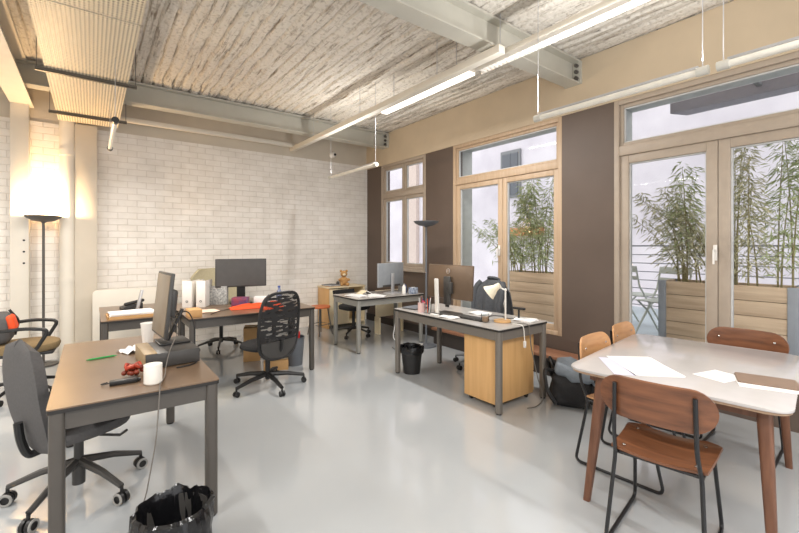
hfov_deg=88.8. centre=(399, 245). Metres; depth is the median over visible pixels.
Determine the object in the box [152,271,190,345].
monitor
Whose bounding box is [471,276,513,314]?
jacket
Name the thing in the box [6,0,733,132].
ceiling
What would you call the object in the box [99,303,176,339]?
desk
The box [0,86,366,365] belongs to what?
wall
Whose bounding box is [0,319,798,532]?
floor
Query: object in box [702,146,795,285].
bamboo
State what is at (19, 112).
column
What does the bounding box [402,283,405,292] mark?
bottle
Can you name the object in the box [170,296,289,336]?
desk
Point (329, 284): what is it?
magazine stack
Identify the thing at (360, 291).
open book
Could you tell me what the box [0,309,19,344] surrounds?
rucksack
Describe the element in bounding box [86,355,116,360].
ballpoint pen
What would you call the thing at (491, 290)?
desk lamp
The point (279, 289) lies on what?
water bottle
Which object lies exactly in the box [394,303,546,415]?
desk
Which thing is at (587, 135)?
wall
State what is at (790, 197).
bamboo
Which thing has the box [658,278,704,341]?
planter
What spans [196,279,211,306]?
ring binder
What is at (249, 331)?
carton
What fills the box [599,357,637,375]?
paper sheet
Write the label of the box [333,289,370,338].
swivel chair
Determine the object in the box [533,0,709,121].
lamp
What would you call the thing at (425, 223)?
floor lamp
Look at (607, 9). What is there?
strip light
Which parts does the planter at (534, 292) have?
panel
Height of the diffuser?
0.020 m
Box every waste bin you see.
[129,483,214,532]
[284,334,304,366]
[400,342,423,374]
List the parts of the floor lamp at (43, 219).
lamp shade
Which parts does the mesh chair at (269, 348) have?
arm, arm, seat, arm, panel, frame, arm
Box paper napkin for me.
[116,345,134,353]
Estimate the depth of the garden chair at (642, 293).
5.69 m
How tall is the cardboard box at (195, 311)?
0.075 m
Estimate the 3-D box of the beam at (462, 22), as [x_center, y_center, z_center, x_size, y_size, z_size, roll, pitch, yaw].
[-1.441,-1.954,2.064,8.587,0.268,0.200,0,0,-37]
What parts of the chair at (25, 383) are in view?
backrest, arm, arm, seat, arm, arm, lever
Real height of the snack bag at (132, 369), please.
0.071 m
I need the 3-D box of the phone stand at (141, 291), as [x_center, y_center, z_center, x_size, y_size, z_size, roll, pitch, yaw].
[-2.872,0.601,4.468,0.080,0.239,0.120,0,0,43]
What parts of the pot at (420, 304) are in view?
pot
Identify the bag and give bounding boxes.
[121,361,142,375]
[230,302,261,309]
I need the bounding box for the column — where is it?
[10,102,29,339]
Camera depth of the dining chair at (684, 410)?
1.93 m
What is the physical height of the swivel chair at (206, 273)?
1.138 m
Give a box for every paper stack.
[344,294,366,296]
[365,294,385,296]
[402,305,426,309]
[439,315,459,318]
[469,311,490,314]
[512,317,538,322]
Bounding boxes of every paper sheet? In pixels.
[202,309,219,312]
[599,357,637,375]
[607,356,685,377]
[694,370,735,382]
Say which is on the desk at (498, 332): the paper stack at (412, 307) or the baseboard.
the paper stack at (412, 307)
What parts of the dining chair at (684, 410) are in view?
frame, backrest, seat, frame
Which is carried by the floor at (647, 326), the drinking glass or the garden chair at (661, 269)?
the garden chair at (661, 269)
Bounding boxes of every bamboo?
[472,218,535,271]
[510,177,553,272]
[632,179,745,282]
[656,161,704,281]
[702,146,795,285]
[741,140,798,287]
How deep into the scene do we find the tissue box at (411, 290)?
6.16 m
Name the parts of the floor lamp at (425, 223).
lamp shade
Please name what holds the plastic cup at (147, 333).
on the desk at (77, 398)
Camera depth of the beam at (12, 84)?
4.12 m
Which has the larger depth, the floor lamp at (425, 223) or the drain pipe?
the floor lamp at (425, 223)
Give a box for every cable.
[128,318,178,532]
[176,311,196,367]
[515,323,542,408]
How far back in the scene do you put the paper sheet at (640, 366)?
2.42 m
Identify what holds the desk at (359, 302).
on the floor at (361, 445)
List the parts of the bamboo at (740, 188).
stem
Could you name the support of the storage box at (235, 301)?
on the desk at (226, 317)
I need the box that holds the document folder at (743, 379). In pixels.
[732,372,798,393]
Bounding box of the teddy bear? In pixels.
[338,270,349,285]
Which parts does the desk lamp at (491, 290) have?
lamp shade, arm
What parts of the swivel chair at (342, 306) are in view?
backrest, seat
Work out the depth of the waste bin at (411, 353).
4.63 m
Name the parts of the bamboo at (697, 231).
stem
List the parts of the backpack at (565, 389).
grab handle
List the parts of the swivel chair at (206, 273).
arm, backrest, arm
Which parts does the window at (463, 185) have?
sash, handle, sash, sash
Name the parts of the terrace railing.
handrail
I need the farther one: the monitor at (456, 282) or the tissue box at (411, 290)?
the tissue box at (411, 290)
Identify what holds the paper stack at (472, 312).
on the desk at (498, 332)
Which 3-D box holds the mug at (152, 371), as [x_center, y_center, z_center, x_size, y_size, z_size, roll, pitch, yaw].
[-1.299,0.669,2.152,0.086,0.101,0.107,0,0,-30]
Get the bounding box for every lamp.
[23,215,62,366]
[107,18,118,150]
[328,82,378,178]
[414,220,438,347]
[484,283,510,322]
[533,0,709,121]
[716,0,798,71]
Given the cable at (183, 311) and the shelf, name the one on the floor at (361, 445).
the shelf
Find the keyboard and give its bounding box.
[450,313,489,321]
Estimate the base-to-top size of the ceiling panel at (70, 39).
0.069 m
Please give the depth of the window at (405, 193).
7.22 m
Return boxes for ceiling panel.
[27,0,140,127]
[53,0,145,24]
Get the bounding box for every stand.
[136,290,143,308]
[430,278,438,315]
[512,306,525,318]
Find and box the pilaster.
[75,124,96,342]
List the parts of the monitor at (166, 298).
casing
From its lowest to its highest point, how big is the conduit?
0.065 m
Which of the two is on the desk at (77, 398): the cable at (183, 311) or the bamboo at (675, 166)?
the cable at (183, 311)
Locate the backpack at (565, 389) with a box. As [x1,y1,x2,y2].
[543,356,594,407]
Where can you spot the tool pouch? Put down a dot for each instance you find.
(264, 308)
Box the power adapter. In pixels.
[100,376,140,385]
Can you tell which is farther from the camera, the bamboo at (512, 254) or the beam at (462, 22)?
the bamboo at (512, 254)
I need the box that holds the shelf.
[317,283,365,328]
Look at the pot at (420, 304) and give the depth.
4.43 m
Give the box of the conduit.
[120,116,295,147]
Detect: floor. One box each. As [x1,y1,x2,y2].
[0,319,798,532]
[632,306,657,335]
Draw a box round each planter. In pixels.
[510,270,553,322]
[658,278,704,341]
[734,282,798,355]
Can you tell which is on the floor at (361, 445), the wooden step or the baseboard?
the wooden step
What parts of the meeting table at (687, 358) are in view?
leg, leg, leg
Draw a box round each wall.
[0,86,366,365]
[366,0,798,432]
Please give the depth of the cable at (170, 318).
2.02 m
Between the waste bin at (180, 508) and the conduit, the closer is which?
the waste bin at (180, 508)
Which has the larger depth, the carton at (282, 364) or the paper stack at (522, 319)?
the carton at (282, 364)
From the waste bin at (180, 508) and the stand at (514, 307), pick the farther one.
the stand at (514, 307)
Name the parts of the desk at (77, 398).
leg, leg, leg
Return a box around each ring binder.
[182,279,199,307]
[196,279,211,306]
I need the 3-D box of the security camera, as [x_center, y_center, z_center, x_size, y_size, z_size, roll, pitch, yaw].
[-1.235,-1.710,7.644,0.124,0.124,0.111,0,0,-37]
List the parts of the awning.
arm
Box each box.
[135,342,199,366]
[186,307,201,317]
[231,296,249,306]
[254,296,269,302]
[408,287,417,293]
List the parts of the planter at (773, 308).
panel, corner post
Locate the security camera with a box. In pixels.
[329,151,335,157]
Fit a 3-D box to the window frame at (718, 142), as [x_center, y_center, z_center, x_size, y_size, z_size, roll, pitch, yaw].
[3.204,-0.230,3.370,0.465,2.680,2.740,0,0,-37]
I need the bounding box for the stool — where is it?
[307,305,332,336]
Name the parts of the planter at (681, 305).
corner post, panel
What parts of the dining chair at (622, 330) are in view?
backrest, frame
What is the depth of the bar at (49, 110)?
4.92 m
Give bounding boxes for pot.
[418,296,424,311]
[424,297,430,312]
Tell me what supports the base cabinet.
on the floor at (361, 445)
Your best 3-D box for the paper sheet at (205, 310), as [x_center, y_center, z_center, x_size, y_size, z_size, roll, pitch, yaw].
[-2.147,0.713,4.468,0.220,0.010,0.305,0,0,45]
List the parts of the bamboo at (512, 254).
stem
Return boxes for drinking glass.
[481,313,488,321]
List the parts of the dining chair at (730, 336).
frame, backrest, frame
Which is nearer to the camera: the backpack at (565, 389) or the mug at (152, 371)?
the mug at (152, 371)
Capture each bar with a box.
[35,37,136,89]
[48,90,126,123]
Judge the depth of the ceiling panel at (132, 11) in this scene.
2.73 m
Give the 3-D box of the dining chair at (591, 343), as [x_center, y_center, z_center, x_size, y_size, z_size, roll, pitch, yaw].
[1.516,1.042,2.704,0.477,0.836,0.530,0,0,-41]
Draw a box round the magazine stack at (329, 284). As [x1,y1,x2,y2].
[322,283,339,286]
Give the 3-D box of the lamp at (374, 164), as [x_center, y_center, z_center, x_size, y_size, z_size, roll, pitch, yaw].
[-0.674,-1.567,5.706,0.054,1.107,1.280,0,0,-37]
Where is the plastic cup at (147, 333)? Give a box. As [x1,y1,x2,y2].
[140,322,153,342]
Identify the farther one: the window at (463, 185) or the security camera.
the security camera
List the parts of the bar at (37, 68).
threaded rod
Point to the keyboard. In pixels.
(463, 316)
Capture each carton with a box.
[243,325,260,361]
[263,357,287,370]
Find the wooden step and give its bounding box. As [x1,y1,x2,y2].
[431,327,577,375]
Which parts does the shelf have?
panel, door, panel, panel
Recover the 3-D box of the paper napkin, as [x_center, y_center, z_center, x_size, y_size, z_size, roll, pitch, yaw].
[-1.819,0.701,2.799,0.142,0.035,0.162,0,0,28]
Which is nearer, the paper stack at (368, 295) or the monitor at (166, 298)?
the monitor at (166, 298)
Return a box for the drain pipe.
[58,120,75,360]
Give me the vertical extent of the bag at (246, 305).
0.059 m
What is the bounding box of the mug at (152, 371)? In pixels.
[143,362,162,385]
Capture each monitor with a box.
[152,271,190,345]
[215,258,265,303]
[377,262,402,293]
[428,264,473,315]
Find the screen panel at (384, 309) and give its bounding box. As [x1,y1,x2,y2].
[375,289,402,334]
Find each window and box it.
[381,154,425,272]
[453,116,561,335]
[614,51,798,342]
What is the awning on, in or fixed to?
attached to the window frame at (718, 142)
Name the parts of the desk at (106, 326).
leg, leg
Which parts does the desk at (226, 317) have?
leg, leg, leg, leg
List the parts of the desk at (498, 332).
leg, leg, leg, leg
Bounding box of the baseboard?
[366,313,433,336]
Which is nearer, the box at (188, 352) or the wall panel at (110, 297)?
the box at (188, 352)
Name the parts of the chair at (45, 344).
armrest, seat, armrest, arm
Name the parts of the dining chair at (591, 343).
backrest, frame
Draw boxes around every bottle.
[276,286,281,303]
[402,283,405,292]
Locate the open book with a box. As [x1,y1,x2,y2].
[356,290,371,293]
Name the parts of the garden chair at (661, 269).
seat, leg, leg, rail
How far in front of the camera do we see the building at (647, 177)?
9.06 m
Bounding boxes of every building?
[390,163,422,262]
[472,73,798,308]
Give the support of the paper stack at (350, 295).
on the desk at (359, 302)
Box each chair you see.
[0,318,60,406]
[0,339,147,532]
[190,268,241,353]
[233,290,306,397]
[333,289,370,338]
[453,299,504,369]
[575,332,675,494]
[600,374,723,532]
[608,321,702,438]
[632,266,657,321]
[634,267,692,333]
[702,327,789,467]
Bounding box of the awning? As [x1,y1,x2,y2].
[670,72,798,114]
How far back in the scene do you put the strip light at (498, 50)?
4.43 m
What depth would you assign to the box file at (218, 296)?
5.00 m
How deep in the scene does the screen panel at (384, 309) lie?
6.83 m
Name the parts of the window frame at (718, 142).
sash, sash, handle, sash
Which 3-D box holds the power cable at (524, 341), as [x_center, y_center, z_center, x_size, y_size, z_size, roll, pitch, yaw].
[1.204,1.083,3.740,0.334,0.751,0.139,0,0,-13]
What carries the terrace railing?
on the floor at (647, 326)
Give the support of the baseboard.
attached to the wall at (587, 135)
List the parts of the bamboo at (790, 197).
stem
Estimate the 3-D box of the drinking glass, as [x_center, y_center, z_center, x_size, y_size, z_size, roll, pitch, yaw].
[0.812,0.680,3.871,0.076,0.080,0.076,0,0,-37]
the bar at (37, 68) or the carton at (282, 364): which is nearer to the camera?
the bar at (37, 68)
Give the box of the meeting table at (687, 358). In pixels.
[571,334,798,532]
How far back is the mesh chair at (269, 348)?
4.10 m
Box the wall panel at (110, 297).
[92,287,156,340]
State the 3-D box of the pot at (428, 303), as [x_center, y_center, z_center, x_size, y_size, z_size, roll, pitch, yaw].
[0.304,0.636,4.377,0.076,0.169,0.076,0,0,-37]
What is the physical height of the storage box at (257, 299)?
0.100 m
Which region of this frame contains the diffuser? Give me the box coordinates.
[381,71,474,113]
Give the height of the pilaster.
3.040 m
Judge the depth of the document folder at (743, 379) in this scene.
2.12 m
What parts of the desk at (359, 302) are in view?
leg, leg, leg, leg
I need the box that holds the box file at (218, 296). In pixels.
[210,286,227,304]
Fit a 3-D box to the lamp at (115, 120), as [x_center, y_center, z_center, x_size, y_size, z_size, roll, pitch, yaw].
[-2.770,-1.577,3.935,0.054,1.087,1.280,0,0,-37]
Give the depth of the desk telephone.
4.58 m
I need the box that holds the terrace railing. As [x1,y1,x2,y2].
[632,245,798,306]
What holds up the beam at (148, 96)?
attached to the ceiling
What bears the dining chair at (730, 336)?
on the floor at (361, 445)
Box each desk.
[46,332,218,532]
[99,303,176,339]
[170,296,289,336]
[178,301,314,369]
[333,289,423,353]
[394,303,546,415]
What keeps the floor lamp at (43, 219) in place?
on the floor at (361, 445)
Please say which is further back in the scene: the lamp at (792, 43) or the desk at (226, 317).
the desk at (226, 317)
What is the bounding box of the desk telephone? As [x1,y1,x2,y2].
[119,298,143,309]
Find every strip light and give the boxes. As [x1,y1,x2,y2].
[290,44,504,151]
[381,42,476,113]
[475,0,649,74]
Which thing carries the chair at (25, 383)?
on the floor at (361, 445)
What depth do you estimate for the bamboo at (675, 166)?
4.44 m
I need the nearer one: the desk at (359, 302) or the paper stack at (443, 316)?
the paper stack at (443, 316)
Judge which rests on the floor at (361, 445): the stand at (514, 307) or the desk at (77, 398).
the desk at (77, 398)
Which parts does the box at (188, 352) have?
panel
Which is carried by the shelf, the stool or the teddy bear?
the teddy bear
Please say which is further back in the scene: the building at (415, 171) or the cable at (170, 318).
the building at (415, 171)
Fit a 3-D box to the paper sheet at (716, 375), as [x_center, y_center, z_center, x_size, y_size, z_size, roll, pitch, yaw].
[1.768,0.719,2.256,0.200,0.002,0.160,0,0,-22]
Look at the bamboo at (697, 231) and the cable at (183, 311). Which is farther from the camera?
the bamboo at (697, 231)
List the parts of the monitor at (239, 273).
casing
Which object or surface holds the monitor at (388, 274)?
on the desk at (359, 302)
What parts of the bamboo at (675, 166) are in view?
stem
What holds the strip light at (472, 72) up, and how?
hanging from the ceiling
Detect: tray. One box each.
[106,308,153,320]
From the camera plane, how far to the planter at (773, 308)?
3.83 m
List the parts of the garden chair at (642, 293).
seat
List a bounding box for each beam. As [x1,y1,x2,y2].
[0,0,33,107]
[15,59,388,149]
[358,0,581,88]
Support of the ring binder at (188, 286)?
on the desk at (179, 305)
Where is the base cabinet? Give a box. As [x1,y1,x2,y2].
[464,334,533,406]
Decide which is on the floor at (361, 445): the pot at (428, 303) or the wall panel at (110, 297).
the wall panel at (110, 297)
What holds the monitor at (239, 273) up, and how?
on the desk at (179, 305)
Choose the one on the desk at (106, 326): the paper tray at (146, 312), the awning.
the paper tray at (146, 312)
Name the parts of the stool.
seat, leg, leg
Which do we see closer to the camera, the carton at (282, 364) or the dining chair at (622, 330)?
the dining chair at (622, 330)
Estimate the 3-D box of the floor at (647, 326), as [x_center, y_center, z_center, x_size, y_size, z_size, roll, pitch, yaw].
[2.095,1.200,7.847,3.600,0.120,22.000,0,0,-37]
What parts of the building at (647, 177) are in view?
pane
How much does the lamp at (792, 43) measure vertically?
1.107 m
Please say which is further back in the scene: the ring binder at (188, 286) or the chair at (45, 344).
the ring binder at (188, 286)
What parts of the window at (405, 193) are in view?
sash, sash, sill, sash, sash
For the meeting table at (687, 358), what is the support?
on the floor at (361, 445)
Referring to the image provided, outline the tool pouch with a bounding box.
[259,301,283,309]
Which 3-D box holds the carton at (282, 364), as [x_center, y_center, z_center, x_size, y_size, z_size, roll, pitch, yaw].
[-1.475,1.404,4.875,0.280,0.112,0.200,0,0,-17]
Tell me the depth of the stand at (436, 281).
4.28 m
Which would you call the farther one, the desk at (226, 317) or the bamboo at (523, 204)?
the bamboo at (523, 204)
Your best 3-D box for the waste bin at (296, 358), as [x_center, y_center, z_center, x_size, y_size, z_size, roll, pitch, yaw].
[-1.296,1.288,5.036,0.252,0.345,0.251,0,0,-37]
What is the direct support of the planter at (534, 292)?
on the floor at (647, 326)
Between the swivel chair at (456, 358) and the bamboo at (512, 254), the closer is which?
the swivel chair at (456, 358)

